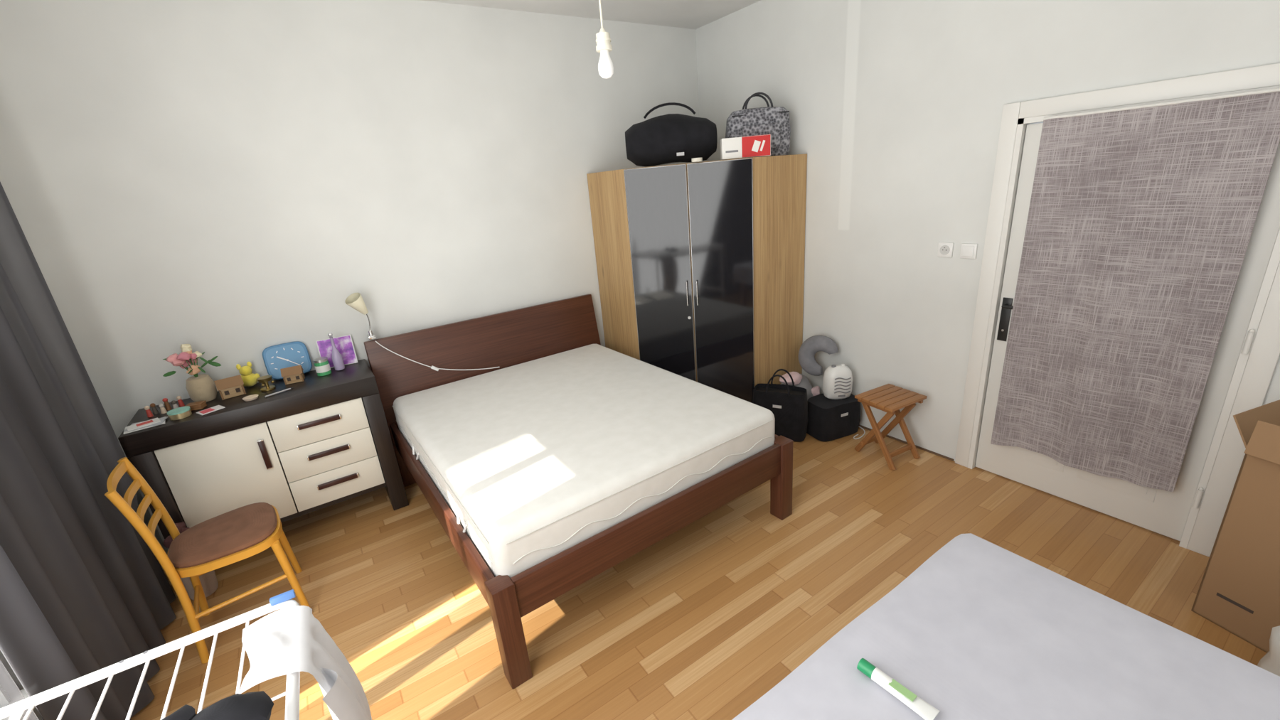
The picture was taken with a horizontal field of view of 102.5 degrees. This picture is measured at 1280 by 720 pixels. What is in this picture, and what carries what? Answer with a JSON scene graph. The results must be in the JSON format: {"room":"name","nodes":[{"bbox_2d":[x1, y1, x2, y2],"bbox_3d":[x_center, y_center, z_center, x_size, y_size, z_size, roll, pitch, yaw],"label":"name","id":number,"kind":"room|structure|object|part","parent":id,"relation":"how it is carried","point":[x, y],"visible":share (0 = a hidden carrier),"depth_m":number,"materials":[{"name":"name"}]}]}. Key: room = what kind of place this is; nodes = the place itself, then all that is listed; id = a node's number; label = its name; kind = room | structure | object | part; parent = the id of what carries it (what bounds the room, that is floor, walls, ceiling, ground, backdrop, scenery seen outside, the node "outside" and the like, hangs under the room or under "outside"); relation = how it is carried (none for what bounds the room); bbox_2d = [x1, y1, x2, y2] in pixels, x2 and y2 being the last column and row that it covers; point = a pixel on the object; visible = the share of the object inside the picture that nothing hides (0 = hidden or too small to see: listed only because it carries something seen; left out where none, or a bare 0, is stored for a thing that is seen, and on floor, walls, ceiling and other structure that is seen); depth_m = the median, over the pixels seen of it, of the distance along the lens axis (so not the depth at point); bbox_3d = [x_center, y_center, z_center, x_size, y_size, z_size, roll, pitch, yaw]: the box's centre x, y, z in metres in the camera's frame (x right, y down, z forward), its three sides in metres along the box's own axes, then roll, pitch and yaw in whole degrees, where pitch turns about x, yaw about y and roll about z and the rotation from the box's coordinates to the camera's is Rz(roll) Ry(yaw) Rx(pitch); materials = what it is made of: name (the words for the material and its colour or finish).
{"room":"bedroom","nodes":[
{"label":"bedroom","id":0,"kind":"room"},
{"bbox_2d":[0,489,167,719],"bbox_3d":[-1.264,0.422,0.133,0.120,2.920,5.830,-17,22,-30],"label":"wall","id":1,"kind":"structure","parent":0,"point":[147,516],"depth_m":1.62,"materials":[{"name":"paint"}]},
{"bbox_2d":[19,689,34,711],"bbox_3d":[-1.782,0.210,0.932,0.160,1.958,0.760,-17,22,-30],"label":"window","id":2,"kind":"structure","parent":1,"relation":"in","point":[23,692],"depth_m":1.54,"materials":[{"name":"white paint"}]},
{"bbox_2d":[0,182,176,719],"bbox_3d":[-1.331,0.350,0.485,0.158,2.807,4.700,-17,22,-30],"label":"window curtain","id":3,"kind":"object","parent":1,"relation":"attached to","point":[82,593],"visible":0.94,"depth_m":1.90,"materials":[{"name":"grey fabric"}]},
{"bbox_3d":[-0.931,0.531,-0.070,0.094,2.765,3.085,-17,22,-30],"label":"panel","id":4,"kind":"part","parent":3,"relation":"part of","materials":[{"name":"grey fabric"}]},
{"bbox_2d":[0,0,700,551],"bbox_3d":[-1.173,-0.777,3.582,4.360,2.920,0.120,-17,22,-30],"label":"wall","id":5,"kind":"structure","parent":0,"point":[219,178],"depth_m":2.90,"materials":[{"name":"paint"}]},
{"bbox_2d":[420,0,760,29],"bbox_3d":[0.366,-1.521,0.717,4.360,0.100,6.070,-17,22,-30],"label":"ceiling","id":6,"kind":"structure","parent":0,"point":[692,14],"depth_m":3.51,"materials":[{"name":"paint"}]},
{"bbox_2d":[595,0,613,78],"bbox_3d":[-0.146,-1.340,1.658,0.090,0.769,0.090,-17,22,-30],"label":"pendant light","id":7,"kind":"object","parent":6,"relation":"hanging from","point":[604,46],"visible":1,"depth_m":1.75,"materials":[{"name":"beige"}]},
{"bbox_2d":[130,427,1266,719],"bbox_3d":[0.608,1.324,1.700,4.360,0.100,6.070,-17,22,-30],"label":"floor","id":8,"kind":"structure","parent":0,"point":[701,623],"depth_m":2.37,"materials":[{"name":"brown wood"}]},
{"bbox_2d":[0,589,339,719],"bbox_3d":[-0.763,1.208,0.772,0.642,0.919,1.222,-16,22,-29],"label":"drying rack","id":9,"kind":"object","parent":8,"relation":"on","point":[282,601],"visible":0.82,"depth_m":1.08,"materials":[{"name":"white metal"}]},
{"bbox_2d":[161,691,274,719],"bbox_3d":[-0.763,0.652,0.903,0.204,0.069,0.123,-16,22,-29],"label":"garment","id":10,"kind":"object","parent":9,"relation":"on","point":[255,705],"visible":1,"depth_m":0.91,"materials":[{"name":"fabric"}]},
{"bbox_2d":[238,605,371,719],"bbox_3d":[-0.741,0.855,1.202,0.192,0.556,0.256,-16,22,-29],"label":"cloth","id":11,"kind":"object","parent":9,"relation":"hanging from","point":[284,641],"visible":1,"depth_m":1.13,"materials":[{"name":"fabric"}]},
{"bbox_2d":[163,521,218,600],"bbox_3d":[-2.247,0.994,2.561,0.148,0.416,0.148,-17,22,-30],"label":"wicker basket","id":12,"kind":"object","parent":8,"relation":"on","point":[209,582],"visible":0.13,"depth_m":2.56,"materials":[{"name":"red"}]},
{"bbox_2d":[104,457,312,664],"bbox_3d":[-1.892,0.811,2.309,0.468,0.875,0.417,-19,23,-35],"label":"wooden dining chair","id":13,"kind":"object","parent":8,"relation":"on","point":[237,535],"visible":0.97,"depth_m":2.23,"materials":[{"name":"orange paint"}]},
{"bbox_2d":[167,502,277,568],"bbox_3d":[-1.875,0.777,2.314,0.394,0.037,0.393,-19,23,-35],"label":"seat cushion","id":14,"kind":"object","parent":13,"relation":"on","point":[242,531],"depth_m":2.26,"materials":[{"name":"fabric"}]},
{"bbox_2d":[118,359,408,548],"bbox_3d":[-2.062,0.590,2.982,1.100,0.872,0.450,-17,22,-30],"label":"sideboard","id":15,"kind":"object","parent":8,"relation":"on","point":[321,442],"visible":0.95,"depth_m":2.78,"materials":[{"name":"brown wood"}]},
{"bbox_2d":[123,416,168,434],"bbox_3d":[-2.412,0.314,2.502,0.163,0.012,0.128,-17,22,-30],"label":"paper stack","id":16,"kind":"object","parent":15,"relation":"on","point":[142,425],"visible":1,"depth_m":2.49,"materials":[{"name":"white paper"}]},
{"bbox_2d":[144,396,184,417],"bbox_3d":[-2.462,0.236,2.658,0.062,0.066,0.153,12,25,40],"label":"figurines","id":17,"kind":"object","parent":15,"relation":"on","point":[168,407],"visible":0.98,"depth_m":2.65,"materials":[{"name":"red paint"}]},
{"bbox_2d":[167,406,191,420],"bbox_3d":[-2.307,0.267,2.574,0.090,0.036,0.090,-17,22,-30],"label":"tin","id":18,"kind":"object","parent":15,"relation":"on","point":[182,412],"visible":1,"depth_m":2.55,"materials":[{"name":"beige"}]},
{"bbox_2d":[162,344,221,402],"bbox_3d":[-2.369,0.069,2.730,0.233,0.318,0.148,-8,19,-9],"label":"flower bouquet","id":19,"kind":"object","parent":15,"relation":"on","point":[199,387],"visible":0.99,"depth_m":2.71,"materials":[{"name":"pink plant"}]},
{"bbox_2d":[184,400,206,411],"bbox_3d":[-2.306,0.239,2.667,0.074,0.029,0.054,-9,19,-12],"label":"wooden box","id":20,"kind":"object","parent":15,"relation":"on","point":[201,404],"visible":0.8,"depth_m":2.65,"materials":[{"name":"brown wood"}]},
{"bbox_2d":[195,405,225,415],"bbox_3d":[-2.198,0.256,2.628,0.075,0.004,0.100,7,22,31],"label":"card","id":21,"kind":"object","parent":15,"relation":"on","point":[217,407],"visible":1,"depth_m":2.62,"materials":[{"name":"white paper"}]},
{"bbox_2d":[214,374,246,400],"bbox_3d":[-2.238,0.145,2.807,0.116,0.104,0.087,-20,24,-38],"label":"house figurine","id":22,"kind":"object","parent":15,"relation":"on","point":[232,387],"visible":1,"depth_m":2.79,"materials":[{"name":"brown wood"}]},
{"bbox_2d":[236,361,260,386],"bbox_3d":[-2.239,0.084,2.921,0.075,0.141,0.096,2,20,18],"label":"plush toy","id":23,"kind":"object","parent":15,"relation":"on","point":[249,379],"visible":0.8,"depth_m":2.91,"materials":[{"name":"yellow fabric"}]},
{"bbox_2d":[242,394,258,401],"bbox_3d":[-2.078,0.203,2.741,0.071,0.012,0.072,-17,22,-30],"label":"ceramic dish","id":24,"kind":"object","parent":15,"relation":"on","point":[253,397],"visible":1,"depth_m":2.73,"materials":[{"name":"beige ceramic"}]},
{"bbox_2d":[256,375,275,391],"bbox_3d":[-2.084,0.130,2.866,0.074,0.070,0.072,-17,22,-30],"label":"candle holder","id":25,"kind":"object","parent":15,"relation":"on","point":[264,380],"visible":1,"depth_m":2.86,"materials":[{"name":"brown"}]},
{"bbox_2d":[264,387,293,397],"bbox_3d":[-1.963,0.175,2.796,0.009,0.009,0.140,9,23,35],"label":"ballpoint pen","id":26,"kind":"object","parent":15,"relation":"on","point":[289,389],"visible":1,"depth_m":2.79,"materials":[{"name":"silver metal"}]},
{"bbox_2d":[262,341,312,379],"bbox_3d":[-2.089,0.002,3.043,0.224,0.202,0.083,-18,23,-33],"label":"clock","id":27,"kind":"object","parent":15,"relation":"on","point":[276,358],"visible":0.86,"depth_m":3.02,"materials":[{"name":"blue plastic"}]},
{"bbox_2d":[280,364,305,385],"bbox_3d":[-1.995,0.082,2.952,0.101,0.090,0.076,-14,21,-25],"label":"house figurine","id":28,"kind":"object","parent":15,"relation":"on","point":[294,374],"visible":1,"depth_m":2.93,"materials":[{"name":"brown wood"}]},
{"bbox_2d":[312,356,331,376],"bbox_3d":[-1.883,0.037,3.043,0.076,0.096,0.076,-17,22,-30],"label":"candle jar","id":29,"kind":"object","parent":15,"relation":"on","point":[321,364],"visible":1,"depth_m":3.02,"materials":[{"name":"green glass"}]},
{"bbox_2d":[327,332,344,371],"bbox_3d":[-1.829,-0.053,3.080,0.056,0.233,0.056,-17,22,-30],"label":"glass bottle","id":30,"kind":"object","parent":15,"relation":"on","point":[337,359],"visible":1,"depth_m":3.07,"materials":[{"name":"purple glass"}]},
{"bbox_2d":[315,334,357,368],"bbox_3d":[-1.875,-0.051,3.179,0.190,0.174,0.052,-15,21,-27],"label":"greeting card","id":31,"kind":"object","parent":15,"relation":"on","point":[343,344],"visible":0.64,"depth_m":3.19,"materials":[{"name":"purple paper"}]},
{"bbox_2d":[363,294,793,689],"bbox_3d":[-0.450,0.368,3.037,1.645,0.998,2.020,-17,23,-32],"label":"double bed","id":32,"kind":"object","parent":8,"relation":"on","point":[545,470],"visible":0.98,"depth_m":2.55,"materials":[{"name":"brown wood"}]},
{"bbox_2d":[344,292,499,371],"bbox_3d":[-1.387,-0.173,3.349,0.821,0.660,0.154,-15,21,-27],"label":"reading lamp","id":33,"kind":"object","parent":32,"relation":"on","point":[355,301],"visible":1,"depth_m":3.11,"materials":[{"name":"silver metal"}]},
{"bbox_3d":[-0.436,0.373,2.998,1.567,0.265,1.839,-17,23,-32],"label":"mattress","id":34,"kind":"part","parent":32,"relation":"part of","materials":[{"name":"fabric"}]},
{"bbox_2d":[586,153,807,403],"bbox_3d":[0.449,-0.516,3.998,1.131,1.894,1.131,-17,22,-30],"label":"wardrobe","id":35,"kind":"object","parent":8,"relation":"on","point":[700,265],"visible":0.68,"depth_m":3.61,"materials":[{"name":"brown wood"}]},
{"bbox_2d":[625,102,717,167],"bbox_3d":[0.208,-1.561,3.566,0.620,0.380,0.437,-4,19,1],"label":"duffel bag","id":36,"kind":"object","parent":35,"relation":"on","point":[669,138],"visible":0.98,"depth_m":3.41,"materials":[{"name":"black fabric"}]},
{"bbox_2d":[691,157,702,162],"bbox_3d":[0.367,-1.291,3.310,0.070,0.022,0.070,-17,22,-30],"label":"tape roll","id":37,"kind":"object","parent":35,"relation":"on","point":[695,159],"visible":1,"depth_m":3.28,"materials":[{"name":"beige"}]},
{"bbox_2d":[719,134,770,159],"bbox_3d":[0.683,-1.383,3.340,0.310,0.126,0.112,-4,19,3],"label":"carton","id":38,"kind":"object","parent":35,"relation":"on","point":[758,146],"visible":0.93,"depth_m":3.29,"materials":[{"name":"white"}]},
{"bbox_2d":[725,92,790,156],"bbox_3d":[0.802,-1.595,3.497,0.433,0.404,0.238,-4,19,1],"label":"bag","id":39,"kind":"object","parent":35,"relation":"on","point":[774,121],"visible":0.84,"depth_m":3.41,"materials":[{"name":"grey fabric"}]},
{"bbox_2d":[752,369,807,442],"bbox_3d":[0.990,0.311,3.633,0.378,0.486,0.166,6,22,28],"label":"tote bag","id":40,"kind":"object","parent":8,"relation":"on","point":[788,404],"visible":0.86,"depth_m":3.57,"materials":[{"name":"black fabric"}]},
{"bbox_2d":[779,371,819,401],"bbox_3d":[1.175,0.264,3.870,0.364,0.393,0.254,-17,22,-30],"label":"pile","id":41,"kind":"object","parent":8,"relation":"on","point":[800,380],"visible":0.41,"depth_m":3.77,"materials":[{"name":"pink fabric"}]},
{"bbox_2d":[798,334,838,376],"bbox_3d":[1.299,-0.034,3.750,0.282,0.298,0.128,6,22,28],"label":"pillow","id":42,"kind":"object","parent":41,"relation":"on","point":[814,344],"visible":1,"depth_m":3.73,"materials":[{"name":"grey fabric"}]},
{"bbox_2d":[806,393,860,441],"bbox_3d":[1.367,0.395,3.652,0.357,0.255,0.238,-12,20,-19],"label":"case","id":43,"kind":"object","parent":8,"relation":"on","point":[828,419],"visible":0.82,"depth_m":3.55,"materials":[{"name":"black fabric"}]},
{"bbox_2d":[822,364,865,439],"bbox_3d":[1.452,0.273,3.609,0.255,0.495,0.281,-16,22,-29],"label":"heater","id":44,"kind":"object","parent":43,"relation":"on","point":[837,379],"visible":0.94,"depth_m":3.54,"materials":[{"name":"white plastic"}]},
{"bbox_2d":[854,384,926,470],"bbox_3d":[1.582,0.424,3.277,0.320,0.426,0.316,-14,21,-25],"label":"folding stool","id":45,"kind":"object","parent":8,"relation":"on","point":[889,398],"visible":1,"depth_m":3.22,"materials":[{"name":"brown wood"}]},
{"bbox_2d":[731,533,1279,719],"bbox_3d":[0.968,1.165,0.762,1.140,0.749,1.565,-17,22,-30],"label":"dining table","id":46,"kind":"object","parent":8,"relation":"on","point":[980,630],"visible":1,"depth_m":1.12,"materials":[{"name":"white wood"}]},
{"bbox_2d":[856,658,940,719],"bbox_3d":[0.531,0.684,1.067,0.039,0.029,0.157,-18,23,-33],"label":"tube","id":47,"kind":"object","parent":46,"relation":"on","point":[920,707],"visible":1,"depth_m":1.05,"materials":[{"name":"white plastic"}]},
{"bbox_2d":[1191,399,1279,653],"bbox_3d":[2.396,0.637,1.783,0.362,0.853,0.536,-11,20,-16],"label":"cardboard box","id":48,"kind":"object","parent":8,"relation":"on","point":[1239,592],"visible":0.96,"depth_m":1.86,"materials":[{"name":"brown cardboard"}]},
{"bbox_2d":[1256,625,1279,676],"bbox_3d":[2.173,0.935,1.562,0.306,0.440,0.311,-1,19,12],"label":"crumpled plastic bag","id":49,"kind":"object","parent":8,"relation":"on","point":[1270,662],"visible":0.56,"depth_m":1.66,"materials":[{"name":"white plastic"}]},
{"bbox_2d":[695,0,1279,461],"bbox_3d":[2.238,-0.619,2.285,0.120,2.920,5.830,-17,22,-30],"label":"wall","id":50,"kind":"structure","parent":0,"point":[895,107],"depth_m":3.04,"materials":[{"name":"paint"}]},
{"bbox_2d":[859,424,953,461],"bbox_3d":[1.639,0.495,3.673,0.008,0.012,1.155,-17,22,-30],"label":"baseboard","id":51,"kind":"structure","parent":50,"relation":"attached to","point":[860,426],"depth_m":3.38,"materials":[{"name":"brown"}]},
{"bbox_2d":[937,242,953,257],"bbox_3d":[1.747,-0.631,2.941,0.018,0.082,0.082,-17,22,-30],"label":"wall socket","id":52,"kind":"object","parent":50,"relation":"attached to","point":[945,249],"visible":1,"depth_m":2.94,"materials":[{"name":"white plastic"}]},
{"bbox_2d":[960,243,977,258],"bbox_3d":[1.818,-0.603,2.841,0.017,0.082,0.082,-17,22,-30],"label":"light switch","id":53,"kind":"object","parent":50,"relation":"attached to","point":[968,251],"visible":1,"depth_m":2.83,"materials":[{"name":"white plastic"}]},
{"bbox_2d":[955,63,1279,557],"bbox_3d":[2.233,-0.201,2.457,0.159,2.020,1.100,-17,22,-30],"label":"door","id":54,"kind":"structure","parent":50,"relation":"in","point":[1247,354],"depth_m":2.36,"materials":[{"name":"white paint"}]},
{"bbox_2d":[990,88,1279,492],"bbox_3d":[2.153,-0.242,2.366,0.039,1.700,0.743,-17,22,-30],"label":"door curtain","id":55,"kind":"object","parent":54,"relation":"hanging from","point":[1140,222],"visible":1,"depth_m":2.29,"materials":[{"name":"grey fabric"}]}
]}

